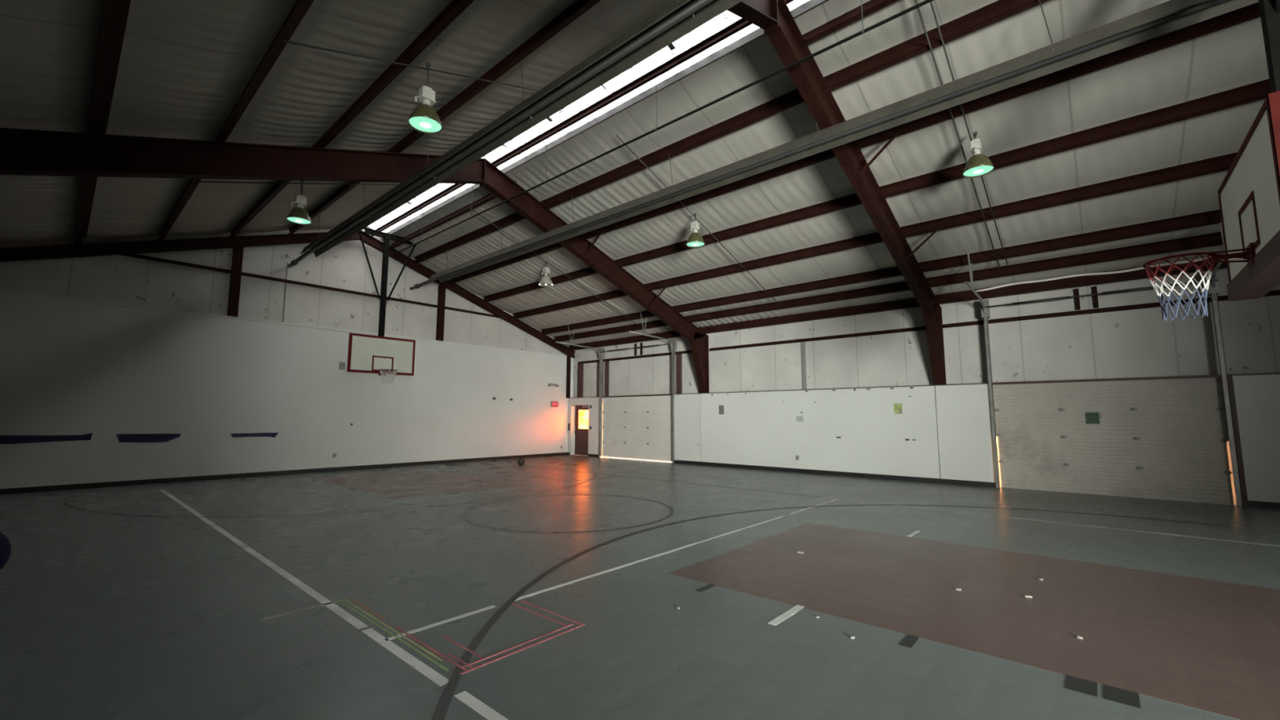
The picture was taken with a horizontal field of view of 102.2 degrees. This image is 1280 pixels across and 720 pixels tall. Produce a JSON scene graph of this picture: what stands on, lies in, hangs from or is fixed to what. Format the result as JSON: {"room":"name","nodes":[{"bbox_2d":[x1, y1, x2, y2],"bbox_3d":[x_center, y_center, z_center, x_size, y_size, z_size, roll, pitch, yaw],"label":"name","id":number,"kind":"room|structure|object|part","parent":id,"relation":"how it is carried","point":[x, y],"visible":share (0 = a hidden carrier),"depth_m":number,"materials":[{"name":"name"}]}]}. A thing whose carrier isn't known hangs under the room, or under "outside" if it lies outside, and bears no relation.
{"room":"sports hall","nodes":[
{"label":"sports hall","id":0,"kind":"room"},
{"bbox_2d":[0,226,569,355],"bbox_3d":[-8.921,-0.542,16.024,0.200,7.750,17.960,-5,-8,41],"label":"wall","id":1,"kind":"structure","parent":0,"point":[117,278],"depth_m":14.59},
{"bbox_2d":[282,262,288,322],"bbox_3d":[-10.074,-1.901,14.663,0.032,1.750,0.028,-5,-8,41],"label":"conduit","id":2,"kind":"object","parent":1,"relation":"attached to","point":[286,263],"visible":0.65,"depth_m":14.65,"materials":[{"name":"grey metal"}]},
{"bbox_2d":[0,289,573,488],"bbox_3d":[-8.828,1.198,15.614,0.228,4.200,17.760,-5,-8,41],"label":"wall","id":3,"kind":"structure","parent":0,"point":[68,366],"depth_m":13.43,"materials":[{"name":"white paint"}]},
{"bbox_2d":[0,432,92,444],"bbox_3d":[-13.242,1.605,10.416,0.012,0.200,3.020,-5,-8,41],"label":"wall strip","id":4,"kind":"object","parent":3,"relation":"attached to","point":[4,439],"visible":1,"depth_m":10.96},
{"bbox_2d":[116,433,181,442],"bbox_3d":[-11.618,1.846,12.235,0.012,0.205,1.120,-5,-8,41],"label":"wall strip","id":5,"kind":"object","parent":3,"relation":"attached to","point":[141,437],"visible":1,"depth_m":12.20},
{"bbox_2d":[226,247,244,316],"bbox_3d":[-10.791,-2.125,13.782,0.162,2.000,0.200,-5,-8,41],"label":"post","id":6,"kind":"object","parent":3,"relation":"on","point":[237,252],"visible":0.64,"depth_m":13.72,"materials":[{"name":"red metal"}]},
{"bbox_2d":[0,230,575,358],"bbox_3d":[-8.691,-2.412,15.895,0.170,3.220,17.713,-5,-8,41],"label":"rafter","id":7,"kind":"object","parent":6,"relation":"on","point":[72,251],"visible":0.86,"depth_m":13.51,"materials":[{"name":"red metal"}]},
{"bbox_2d":[120,253,500,318],"bbox_3d":[-8.798,-2.081,16.026,0.140,0.090,11.050,-5,-8,41],"label":"beam","id":8,"kind":"structure","parent":6,"relation":"attached to","point":[135,255],"depth_m":14.68,"materials":[{"name":"red metal"}]},
{"bbox_2d":[230,432,278,437],"bbox_3d":[-10.260,2.011,13.761,0.012,0.135,1.060,-5,-8,41],"label":"wall strip","id":9,"kind":"object","parent":3,"relation":"attached to","point":[255,434],"visible":1,"depth_m":13.78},
{"bbox_2d":[0,452,568,494],"bbox_3d":[-8.848,3.212,15.239,0.030,0.115,17.510,-5,-8,41],"label":"baseboard","id":10,"kind":"structure","parent":3,"relation":"attached to","point":[121,483],"depth_m":13.39,"materials":[{"name":"black rubber"}]},
{"bbox_2d":[338,361,345,369],"bbox_3d":[-8.918,0.176,15.472,0.030,0.220,0.160,-5,-8,41],"label":"junction box","id":11,"kind":"object","parent":3,"relation":"attached to","point":[342,365],"visible":1,"depth_m":15.46,"materials":[{"name":"grey metal"}]},
{"bbox_2d":[435,284,445,341],"bbox_3d":[-6.968,-1.646,18.077,0.162,2.000,0.200,-5,-8,41],"label":"post","id":12,"kind":"object","parent":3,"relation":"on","point":[442,290],"visible":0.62,"depth_m":18.03,"materials":[{"name":"red metal"}]},
{"bbox_2d":[547,383,559,386],"bbox_3d":[-3.579,1.034,21.358,0.143,0.120,0.550,-5,-8,41],"label":"emergency light","id":13,"kind":"object","parent":3,"relation":"attached to","point":[548,384],"visible":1,"depth_m":21.39,"materials":[{"name":"grey plastic"}]},
{"bbox_2d":[551,401,558,407],"bbox_3d":[-3.533,1.832,21.382,0.068,0.220,0.350,-5,-8,41],"label":"exit sign","id":14,"kind":"object","parent":3,"relation":"attached to","point":[555,404],"visible":1,"depth_m":21.35,"materials":[{"name":"red plastic"}]},
{"bbox_2d":[565,348,570,398],"bbox_3d":[-3.048,0.575,22.024,0.110,2.100,0.140,-5,-8,41],"label":"post","id":15,"kind":"object","parent":3,"relation":"attached to","point":[568,357],"visible":1,"depth_m":21.97,"materials":[{"name":"red metal"}]},
{"bbox_2d":[0,0,673,243],"bbox_3d":[-1.355,-4.098,3.531,28.100,2.933,8.800,-5,-8,41],"label":"ceiling","id":16,"kind":"structure","parent":0,"point":[184,66],"depth_m":7.10,"materials":[{"name":"metal"}]},
{"bbox_2d":[286,180,311,225],"bbox_3d":[-6.821,-3.205,10.381,0.430,0.889,0.430,-5,-8,41],"label":"lamp","id":17,"kind":"object","parent":16,"relation":"hanging from","point":[298,215],"visible":0.98,"depth_m":10.31,"materials":[{"name":"green metal"}]},
{"bbox_2d":[296,203,303,208],"bbox_3d":[-6.821,-3.082,10.368,0.120,0.090,0.120,-5,-8,41],"label":"socket","id":18,"kind":"object","parent":17,"relation":"attached to","point":[299,205],"depth_m":10.33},
{"bbox_3d":[-6.821,-3.461,10.413,0.065,0.374,0.066,-5,-8,41],"label":"hanging cord","id":19,"kind":"part","parent":17,"relation":"part of","materials":[{"name":"black metal"}]},
{"bbox_2d":[408,62,442,133],"bbox_3d":[-2.870,-3.576,6.958,0.430,0.913,0.430,-5,-8,41],"label":"lamp","id":20,"kind":"object","parent":16,"relation":"hanging from","point":[424,118],"visible":1,"depth_m":6.88,"materials":[{"name":"green metal"}]},
{"bbox_3d":[-2.871,-3.134,6.910,0.150,0.022,0.150,-5,-8,41],"label":"bulb","id":21,"kind":"part","parent":20,"relation":"part of","materials":[{"name":"white glass"}]},
{"bbox_2d":[422,98,431,105],"bbox_3d":[-2.871,-3.442,6.944,0.120,0.090,0.120,-5,-8,41],"label":"socket","id":22,"kind":"object","parent":20,"relation":"attached to","point":[424,101],"depth_m":6.90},
{"bbox_3d":[-2.870,-3.832,6.990,0.065,0.397,0.066,-5,-8,41],"label":"hanging cord","id":23,"kind":"part","parent":20,"relation":"part of","materials":[{"name":"grey metal"}]},
{"bbox_2d":[0,454,1279,719],"bbox_3d":[1.537,2.359,6.121,28.700,0.155,18.160,-5,-8,41],"label":"floor","id":24,"kind":"structure","parent":0,"point":[544,588],"depth_m":4.56,"materials":[{"name":"grey concrete"}]},
{"bbox_2d":[0,532,11,570],"bbox_3d":[-6.322,1.847,4.832,0.560,0.562,0.560,-5,-8,41],"label":"exercise ball","id":25,"kind":"object","parent":24,"relation":"on","point":[5,544],"visible":1,"depth_m":4.95,"materials":[{"name":"blue rubber"}]},
{"bbox_2d":[0,127,709,392],"bbox_3d":[-3.355,-0.887,10.973,0.881,7.350,17.680,-5,-8,41],"label":"steel frame","id":26,"kind":"object","parent":24,"relation":"on","point":[23,152],"visible":0.93,"depth_m":8.56,"materials":[{"name":"brown metal"}]},
{"bbox_2d":[390,180,516,248],"bbox_3d":[-5.544,-3.967,14.541,6.900,0.223,0.089,-5,-8,41],"label":"purlin","id":27,"kind":"object","parent":26,"relation":"on","point":[490,197],"visible":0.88,"depth_m":14.37,"materials":[{"name":"red metal"}]},
{"bbox_2d":[346,227,417,382],"bbox_3d":[-7.335,-1.618,15.541,0.856,4.602,2.297,-5,-8,41],"label":"basketball hoop","id":28,"kind":"object","parent":27,"relation":"hanging from","point":[381,355],"visible":0.98,"depth_m":15.48,"materials":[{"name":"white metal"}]},
{"bbox_3d":[-7.761,-1.802,15.616,0.145,4.070,0.160,-5,-8,41],"label":"post","id":29,"kind":"part","parent":28,"relation":"part of","materials":[{"name":"black metal"}]},
{"bbox_3d":[-3.536,-4.207,11.612,0.200,0.610,0.024,-5,-8,41],"label":"apex plate","id":30,"kind":"part","parent":26,"relation":"part of","materials":[{"name":"red metal"}]},
{"bbox_2d":[517,457,524,465],"bbox_3d":[-3.921,3.353,17.037,0.245,0.245,0.245,-5,-8,41],"label":"basketball","id":31,"kind":"object","parent":24,"relation":"on","point":[521,461],"visible":1,"depth_m":16.95,"materials":[{"name":"black rubber"}]},
{"bbox_2d":[726,0,946,455],"bbox_3d":[1.940,-1.389,6.315,0.881,7.350,17.680,-5,-8,41],"label":"steel frame","id":32,"kind":"object","parent":24,"relation":"on","point":[775,17],"visible":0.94,"depth_m":8.91,"materials":[{"name":"brown metal"}]},
{"bbox_2d":[74,0,130,244],"bbox_3d":[-2.179,-3.667,2.458,27.980,0.251,0.174,-5,-8,41],"label":"purlin","id":33,"kind":"object","parent":32,"relation":"on","point":[115,12],"visible":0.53,"depth_m":5.98,"materials":[{"name":"red metal"}]},
{"bbox_2d":[156,0,314,239],"bbox_3d":[-1.303,-3.995,3.488,27.980,0.251,0.174,-5,-8,41],"label":"purlin","id":34,"kind":"object","parent":32,"relation":"on","point":[300,7],"visible":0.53,"depth_m":6.63,"materials":[{"name":"red metal"}]},
{"bbox_2d":[195,181,398,185],"bbox_3d":[-6.840,-3.676,10.759,0.024,1.220,3.607,-5,-8,41],"label":"conduit","id":35,"kind":"object","parent":34,"relation":"attached to","point":[196,181],"visible":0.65,"depth_m":10.39,"materials":[{"name":"grey metal"}]},
{"bbox_2d":[282,40,539,91],"bbox_3d":[-2.849,-4.055,7.248,0.024,1.220,3.607,-5,-8,41],"label":"conduit","id":36,"kind":"object","parent":34,"relation":"attached to","point":[283,41],"visible":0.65,"depth_m":6.82,"materials":[{"name":"metal"}]},
{"bbox_2d":[229,0,474,236],"bbox_3d":[-0.401,-4.332,4.550,27.980,0.251,0.174,-5,-8,41],"label":"purlin","id":37,"kind":"object","parent":32,"relation":"on","point":[455,7],"visible":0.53,"depth_m":7.38,"materials":[{"name":"red metal"}]},
{"bbox_2d":[288,0,600,234],"bbox_3d":[0.461,-4.655,5.565,27.980,0.251,0.174,-5,-8,41],"label":"purlin","id":38,"kind":"object","parent":32,"relation":"on","point":[579,7],"visible":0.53,"depth_m":7.88,"materials":[{"name":"red metal"}]},
{"bbox_2d":[287,0,742,267],"bbox_3d":[-2.178,-3.849,7.921,20.951,0.967,0.379,-5,-8,41],"label":"heater","id":39,"kind":"object","parent":38,"relation":"hanging from","point":[676,20],"visible":0.95,"depth_m":7.10,"materials":[{"name":"metal"}]},
{"bbox_3d":[-6.052,-3.588,11.342,0.111,0.752,0.011,-5,-8,41],"label":"hanger chain","id":40,"kind":"part","parent":39,"relation":"part of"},
{"bbox_3d":[-3.880,-3.794,9.431,0.111,0.752,0.011,-5,-8,41],"label":"hanger chain","id":41,"kind":"part","parent":39,"relation":"part of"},
{"bbox_3d":[-1.708,-4.000,7.521,0.111,0.752,0.011,-5,-8,41],"label":"hanger chain","id":42,"kind":"part","parent":39,"relation":"part of","materials":[{"name":"grey metal"}]},
{"bbox_2d":[370,0,794,236],"bbox_3d":[1.910,-4.989,7.248,27.980,0.126,0.068,-5,-8,41],"label":"purlin","id":43,"kind":"object","parent":32,"relation":"on","point":[741,24],"visible":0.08,"depth_m":9.42,"materials":[{"name":"red metal"}]},
{"bbox_2d":[413,0,1047,262],"bbox_3d":[2.859,-4.355,8.258,27.980,0.223,0.089,-5,-8,41],"label":"purlin","id":44,"kind":"object","parent":32,"relation":"on","point":[999,10],"visible":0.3,"depth_m":8.70,"materials":[{"name":"red metal"}]},
{"bbox_2d":[409,0,1257,289],"bbox_3d":[0.139,-3.556,10.521,20.951,0.960,0.379,-5,-8,41],"label":"heater","id":45,"kind":"object","parent":44,"relation":"hanging from","point":[1171,15],"visible":0.98,"depth_m":7.17,"materials":[{"name":"metal"}]},
{"bbox_3d":[4.951,-4.120,6.300,0.111,0.746,0.011,-5,-8,41],"label":"hanger chain","id":46,"kind":"part","parent":45,"relation":"part of","materials":[{"name":"grey metal"}]},
{"bbox_3d":[1.758,-4.710,6.954,0.200,0.610,0.024,-5,-8,41],"label":"apex plate","id":47,"kind":"part","parent":32,"relation":"part of","materials":[{"name":"red metal"}]},
{"bbox_2d":[798,0,897,48],"bbox_3d":[4.866,-4.956,5.383,6.900,0.223,0.089,-5,-8,41],"label":"purlin","id":48,"kind":"object","parent":32,"relation":"on","point":[870,6],"visible":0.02,"depth_m":7.17,"materials":[{"name":"red metal"}]},
{"bbox_2d":[1142,0,1279,320],"bbox_3d":[5.252,-2.785,4.825,1.086,4.792,2.280,-5,-8,41],"label":"basketball hoop","id":49,"kind":"object","parent":48,"relation":"hanging from","point":[1249,193],"visible":1,"depth_m":4.52,"materials":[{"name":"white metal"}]},
{"bbox_2d":[450,1,1260,282],"bbox_3d":[3.720,-3.816,9.178,27.980,0.223,0.089,-5,-8,41],"label":"purlin","id":50,"kind":"object","parent":32,"relation":"on","point":[1251,11],"visible":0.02,"depth_m":7.93,"materials":[{"name":"red metal"}]},
{"bbox_2d":[512,151,1237,318],"bbox_3d":[5.494,-2.706,11.075,27.980,0.223,0.089,-5,-8,41],"label":"purlin","id":51,"kind":"object","parent":32,"relation":"on","point":[1220,163],"visible":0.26,"depth_m":10.23,"materials":[{"name":"red metal"}]},
{"bbox_2d":[482,79,1271,302],"bbox_3d":[4.620,-3.253,10.141,27.980,0.223,0.089,-5,-8,41],"label":"purlin","id":52,"kind":"object","parent":32,"relation":"on","point":[1258,91],"visible":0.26,"depth_m":8.75,"materials":[{"name":"red metal"}]},
{"bbox_2d":[469,207,639,326],"bbox_3d":[-2.235,-2.586,15.876,0.024,2.253,6.707,-5,-8,41],"label":"conduit","id":53,"kind":"object","parent":52,"relation":"attached to","point":[469,207],"visible":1,"depth_m":15.55,"materials":[{"name":"metal"}]},
{"bbox_2d":[538,262,553,286],"bbox_3d":[-2.783,-2.560,15.326,0.430,0.710,0.430,-5,-8,41],"label":"lamp","id":54,"kind":"object","parent":53,"relation":"hanging from","point":[545,281],"visible":1,"depth_m":15.25,"materials":[{"name":"white metal"}]},
{"bbox_2d":[615,134,779,305],"bbox_3d":[1.756,-2.965,12.364,0.024,2.253,6.707,-5,-8,41],"label":"conduit","id":55,"kind":"object","parent":52,"relation":"attached to","point":[615,135],"visible":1,"depth_m":11.92,"materials":[{"name":"metal"}]},
{"bbox_2d":[914,0,1000,271],"bbox_3d":[5.666,-3.336,8.925,0.024,2.253,6.707,-5,-8,41],"label":"conduit","id":56,"kind":"object","parent":52,"relation":"attached to","point":[916,1],"visible":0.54,"depth_m":8.23,"materials":[{"name":"grey metal"}]},
{"bbox_2d":[929,1,1008,270],"bbox_3d":[5.778,-3.347,8.826,0.024,2.253,6.707,-5,-8,41],"label":"conduit","id":57,"kind":"object","parent":52,"relation":"attached to","point":[931,2],"visible":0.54,"depth_m":8.02,"materials":[{"name":"grey metal"}]},
{"bbox_2d":[541,209,1221,334],"bbox_3d":[6.408,-2.134,12.052,27.980,0.223,0.089,-5,-8,41],"label":"purlin","id":58,"kind":"object","parent":32,"relation":"on","point":[1212,217],"visible":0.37,"depth_m":11.38,"materials":[{"name":"red metal"}]},
{"bbox_2d":[554,231,1222,342],"bbox_3d":[6.858,-1.852,12.533,27.980,0.223,0.089,-5,-8,41],"label":"purlin","id":59,"kind":"object","parent":32,"relation":"on","point":[1212,239],"visible":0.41,"depth_m":11.89,"materials":[{"name":"red metal"}]},
{"bbox_2d":[569,257,1226,350],"bbox_3d":[7.416,-1.516,12.994,27.800,0.240,0.140,-5,-8,41],"label":"roof beam","id":60,"kind":"structure","parent":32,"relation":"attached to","point":[1081,281],"depth_m":13.30,"materials":[{"name":"red metal"}]},
{"bbox_2d":[380,0,1269,346],"bbox_3d":[4.788,-3.225,10.419,28.100,2.727,8.180,-5,-8,41],"label":"ceiling","id":61,"kind":"structure","parent":0,"point":[1234,56],"depth_m":9.51,"materials":[{"name":"metal"}]},
{"bbox_2d":[685,213,705,247],"bbox_3d":[1.252,-2.957,11.684,0.430,0.749,0.430,-5,-8,41],"label":"lamp","id":62,"kind":"object","parent":61,"relation":"hanging from","point":[695,239],"visible":1,"depth_m":11.60,"materials":[{"name":"green metal"}]},
{"bbox_2d":[962,131,994,177],"bbox_3d":[5.374,-3.315,8.242,0.430,0.683,0.430,-5,-8,41],"label":"lamp","id":63,"kind":"object","parent":61,"relation":"hanging from","point":[979,165],"visible":1,"depth_m":8.16,"materials":[{"name":"green metal"}]},
{"bbox_3d":[5.374,-3.571,8.273,0.065,0.168,0.066,-5,-8,41],"label":"hanging cord","id":64,"kind":"part","parent":63,"relation":"part of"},
{"bbox_2d":[973,149,981,155],"bbox_3d":[5.374,-3.295,8.239,0.120,0.090,0.120,-5,-8,41],"label":"socket","id":65,"kind":"object","parent":63,"relation":"attached to","point":[978,151],"depth_m":8.20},
{"bbox_3d":[5.373,-2.987,8.206,0.150,0.022,0.150,-5,-8,41],"label":"bulb","id":66,"kind":"part","parent":63,"relation":"part of","materials":[{"name":"white glass"}]},
{"bbox_2d":[975,253,1224,292],"bbox_3d":[10.231,-1.877,10.313,6.001,0.110,0.048,-5,-8,41],"label":"cable","id":67,"kind":"object","parent":61,"relation":"attached to","point":[1201,259],"visible":0.77,"depth_m":10.96,"materials":[{"name":"grey metal"}]},
{"bbox_2d":[573,268,1279,504],"bbox_3d":[7.558,0.744,13.140,28.100,4.620,0.200,-5,-8,41],"label":"wall","id":68,"kind":"structure","parent":0,"point":[1133,343],"depth_m":12.31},
{"bbox_2d":[577,363,583,397],"bbox_3d":[-2.515,0.868,21.863,0.200,1.425,0.135,-5,-8,41],"label":"post","id":69,"kind":"object","parent":68,"relation":"attached to","point":[580,366],"visible":1,"depth_m":21.81,"materials":[{"name":"brown metal"}]},
{"bbox_2d":[567,397,604,457],"bbox_3d":[-2.238,2.755,21.335,1.938,2.380,0.248,-5,-8,41],"label":"wall panel","id":70,"kind":"object","parent":68,"relation":"attached to","point":[593,412],"visible":0.81,"depth_m":21.04,"materials":[{"name":"white paint"}]},
{"bbox_2d":[571,404,588,455],"bbox_3d":[-2.409,2.919,21.489,1.060,2.074,0.260,-5,-8,41],"label":"door","id":71,"kind":"structure","parent":70,"relation":"attached to","point":[581,429],"depth_m":21.62,"materials":[{"name":"brown paint"}]},
{"bbox_2d":[587,453,598,457],"bbox_3d":[-1.850,3.827,20.698,0.650,0.110,0.028,-5,-8,41],"label":"baseboard","id":72,"kind":"structure","parent":70,"relation":"attached to","point":[588,455],"depth_m":20.70,"materials":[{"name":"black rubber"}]},
{"bbox_2d":[596,361,603,396],"bbox_3d":[-1.624,0.783,21.079,0.220,1.425,0.135,-5,-8,41],"label":"post","id":73,"kind":"object","parent":68,"relation":"attached to","point":[597,379],"visible":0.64,"depth_m":21.04,"materials":[{"name":"brown metal"}]},
{"bbox_2d":[604,360,608,395],"bbox_3d":[-1.332,0.755,20.822,0.100,1.425,0.135,-5,-8,41],"label":"post","id":74,"kind":"object","parent":68,"relation":"attached to","point":[606,362],"visible":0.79,"depth_m":20.78,"materials":[{"name":"brown metal"}]},
{"bbox_2d":[555,311,676,462],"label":"door","id":75,"kind":"structure","parent":68,"relation":"in","point":[641,427],"depth_m":19.41,"materials":[{"name":"paint"}]},
{"bbox_3d":[-1.559,-0.281,20.942,0.140,0.430,0.220,-5,-8,41],"label":"bearing plate","id":76,"kind":"part","parent":75,"relation":"part of","materials":[{"name":"metal"}]},
{"bbox_3d":[1.205,-0.543,18.510,0.140,0.430,0.220,-5,-8,41],"label":"bearing plate","id":77,"kind":"part","parent":75,"relation":"part of","materials":[{"name":"metal"}]},
{"bbox_2d":[577,350,691,364],"bbox_3d":[-0.231,-0.101,20.033,6.470,0.100,0.180,-5,-8,41],"label":"beam","id":78,"kind":"structure","parent":68,"relation":"attached to","point":[687,351],"depth_m":19.83,"materials":[{"name":"red metal"}]},
{"bbox_2d":[676,353,682,393],"bbox_3d":[1.405,0.496,18.414,0.130,1.425,0.135,-5,-8,41],"label":"post","id":79,"kind":"object","parent":68,"relation":"attached to","point":[679,377],"visible":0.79,"depth_m":18.36,"materials":[{"name":"brown metal"}]},
{"bbox_2d":[674,393,701,462],"bbox_3d":[1.694,2.381,17.875,1.125,2.380,0.248,-5,-8,41],"label":"wall panel","id":80,"kind":"object","parent":68,"relation":"attached to","point":[686,406],"visible":0.79,"depth_m":17.77,"materials":[{"name":"white paint"}]},
{"bbox_2d":[801,342,806,389],"bbox_3d":[4.891,0.169,15.407,0.100,1.430,0.045,-5,-8,41],"label":"stud","id":81,"kind":"object","parent":68,"relation":"attached to","point":[803,348],"visible":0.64,"depth_m":15.38,"materials":[{"name":"white metal"}]},
{"bbox_2d":[709,326,925,351],"bbox_3d":[4.910,-0.590,15.509,6.740,0.100,0.180,-5,-8,41],"label":"beam","id":82,"kind":"structure","parent":68,"relation":"attached to","point":[918,328],"depth_m":15.07,"materials":[{"name":"red metal"}]},
{"bbox_2d":[697,386,940,478],"bbox_3d":[4.728,2.092,15.203,7.180,2.380,0.252,-5,-8,41],"label":"wall panel","id":83,"kind":"object","parent":68,"relation":"attached to","point":[851,430],"visible":0.99,"depth_m":14.55,"materials":[{"name":"white paint"}]},
{"bbox_2d":[719,405,724,414],"bbox_3d":[2.665,1.634,16.922,0.190,0.290,0.006,-5,-8,41],"label":"poster","id":84,"kind":"object","parent":83,"relation":"attached to","point":[721,407],"visible":1,"depth_m":16.91,"materials":[{"name":"grey paper"}]},
{"bbox_2d":[795,416,803,422],"bbox_3d":[4.680,1.726,15.120,0.220,0.170,0.004,-5,-8,41],"label":"poster","id":85,"kind":"object","parent":83,"relation":"attached to","point":[799,419],"visible":1,"depth_m":15.12,"materials":[{"name":"white paper"}]},
{"bbox_2d":[674,459,995,487],"bbox_3d":[4.687,3.206,14.946,9.330,0.110,0.028,-5,-8,41],"label":"baseboard","id":86,"kind":"structure","parent":83,"relation":"attached to","point":[710,464],"depth_m":14.01,"materials":[{"name":"black rubber"}]},
{"bbox_2d":[893,403,902,413],"bbox_3d":[6.687,1.262,13.383,0.200,0.270,0.006,-5,-8,41],"label":"poster","id":87,"kind":"object","parent":83,"relation":"attached to","point":[897,406],"visible":1,"depth_m":13.38,"materials":[{"name":"paper"}]},
{"bbox_2d":[570,373,1279,398],"bbox_3d":[7.481,0.636,12.912,27.900,0.025,0.258,-5,-8,41],"label":"trim","id":88,"kind":"structure","parent":68,"relation":"attached to","point":[1257,373],"depth_m":13.84,"materials":[{"name":"metal"}]},
{"bbox_2d":[934,383,995,482],"bbox_3d":[7.852,1.796,12.457,1.130,2.380,0.248,-5,-8,41],"label":"wall panel","id":89,"kind":"object","parent":68,"relation":"attached to","point":[964,425],"visible":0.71,"depth_m":12.36,"materials":[{"name":"white paint"}]},
{"bbox_2d":[964,222,1248,506],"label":"door","id":90,"kind":"structure","parent":68,"relation":"in","point":[1160,437],"depth_m":10.61,"materials":[{"name":"metal"}]},
{"bbox_3d":[8.237,-1.211,12.323,0.140,0.430,0.220,-5,-8,41],"label":"bearing plate","id":91,"kind":"part","parent":90,"relation":"part of","materials":[{"name":"metal"}]},
{"bbox_2d":[1085,412,1102,423],"bbox_3d":[9.599,1.228,10.926,0.255,0.240,0.008,-5,-8,41],"label":"poster","id":92,"kind":"object","parent":90,"relation":"attached to","point":[1091,417],"visible":1,"depth_m":10.93,"materials":[{"name":"paper"}]},
{"bbox_3d":[10.978,-1.471,9.912,0.140,0.430,0.220,-5,-8,41],"label":"bearing plate","id":93,"kind":"part","parent":90,"relation":"part of","materials":[{"name":"metal"}]},
{"bbox_2d":[939,289,1279,328],"bbox_3d":[10.152,-1.088,10.897,6.740,0.100,0.180,-5,-8,41],"label":"beam","id":94,"kind":"structure","parent":68,"relation":"attached to","point":[1277,292],"depth_m":11.26,"materials":[{"name":"red metal"}]},
{"bbox_2d":[1232,373,1279,502],"bbox_3d":[14.513,1.163,6.596,9.120,2.380,0.248,-5,-8,41],"label":"wall panel","id":95,"kind":"object","parent":68,"relation":"attached to","point":[1257,397],"visible":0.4,"depth_m":9.34,"materials":[{"name":"white paint"}]},
{"bbox_2d":[1248,500,1279,509],"bbox_3d":[14.430,2.280,6.374,9.110,0.110,0.028,-5,-8,41],"label":"baseboard","id":96,"kind":"structure","parent":95,"relation":"attached to","point":[1251,503],"depth_m":9.23,"materials":[{"name":"black rubber"}]},
{"bbox_3d":[1.577,-3.871,6.915,28.600,3.127,18.400,-5,-8,41],"label":"deck","id":97,"kind":"object","parent":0,"visible":0},
{"bbox_2d":[368,0,828,239],"bbox_3d":[1.910,-5.107,7.199,27.900,0.353,0.820,-5,-8,41],"label":"skylight","id":98,"kind":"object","parent":97,"relation":"attached to","point":[797,8],"depth_m":9.49,"materials":[{"name":"translucent plastic"},{"name":"galvanised metal"}]},
{"bbox_2d":[392,0,933,255],"bbox_3d":[2.416,-4.554,6.956,26.300,0.924,0.056,-5,-8,41],"label":"gas pipe","id":99,"kind":"object","parent":97,"relation":"hanging from","point":[926,2],"visible":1,"depth_m":8.08,"materials":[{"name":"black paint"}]},
{"bbox_3d":[-1.965,-4.139,10.810,0.052,0.921,0.052,3,-7,-26],"label":"hanger rod","id":100,"kind":"part","parent":99,"relation":"part of","materials":[{"name":"grey metal"}]},
{"bbox_3d":[0.281,-4.353,8.834,0.052,0.921,0.052,-2,-7,19],"label":"hanger rod","id":101,"kind":"part","parent":99,"relation":"part of","materials":[{"name":"grey metal"}]},
{"bbox_3d":[2.828,-4.595,6.594,0.052,0.921,0.052,-2,-7,19],"label":"hanger rod","id":102,"kind":"part","parent":99,"relation":"part of","materials":[{"name":"grey metal"}]}
]}

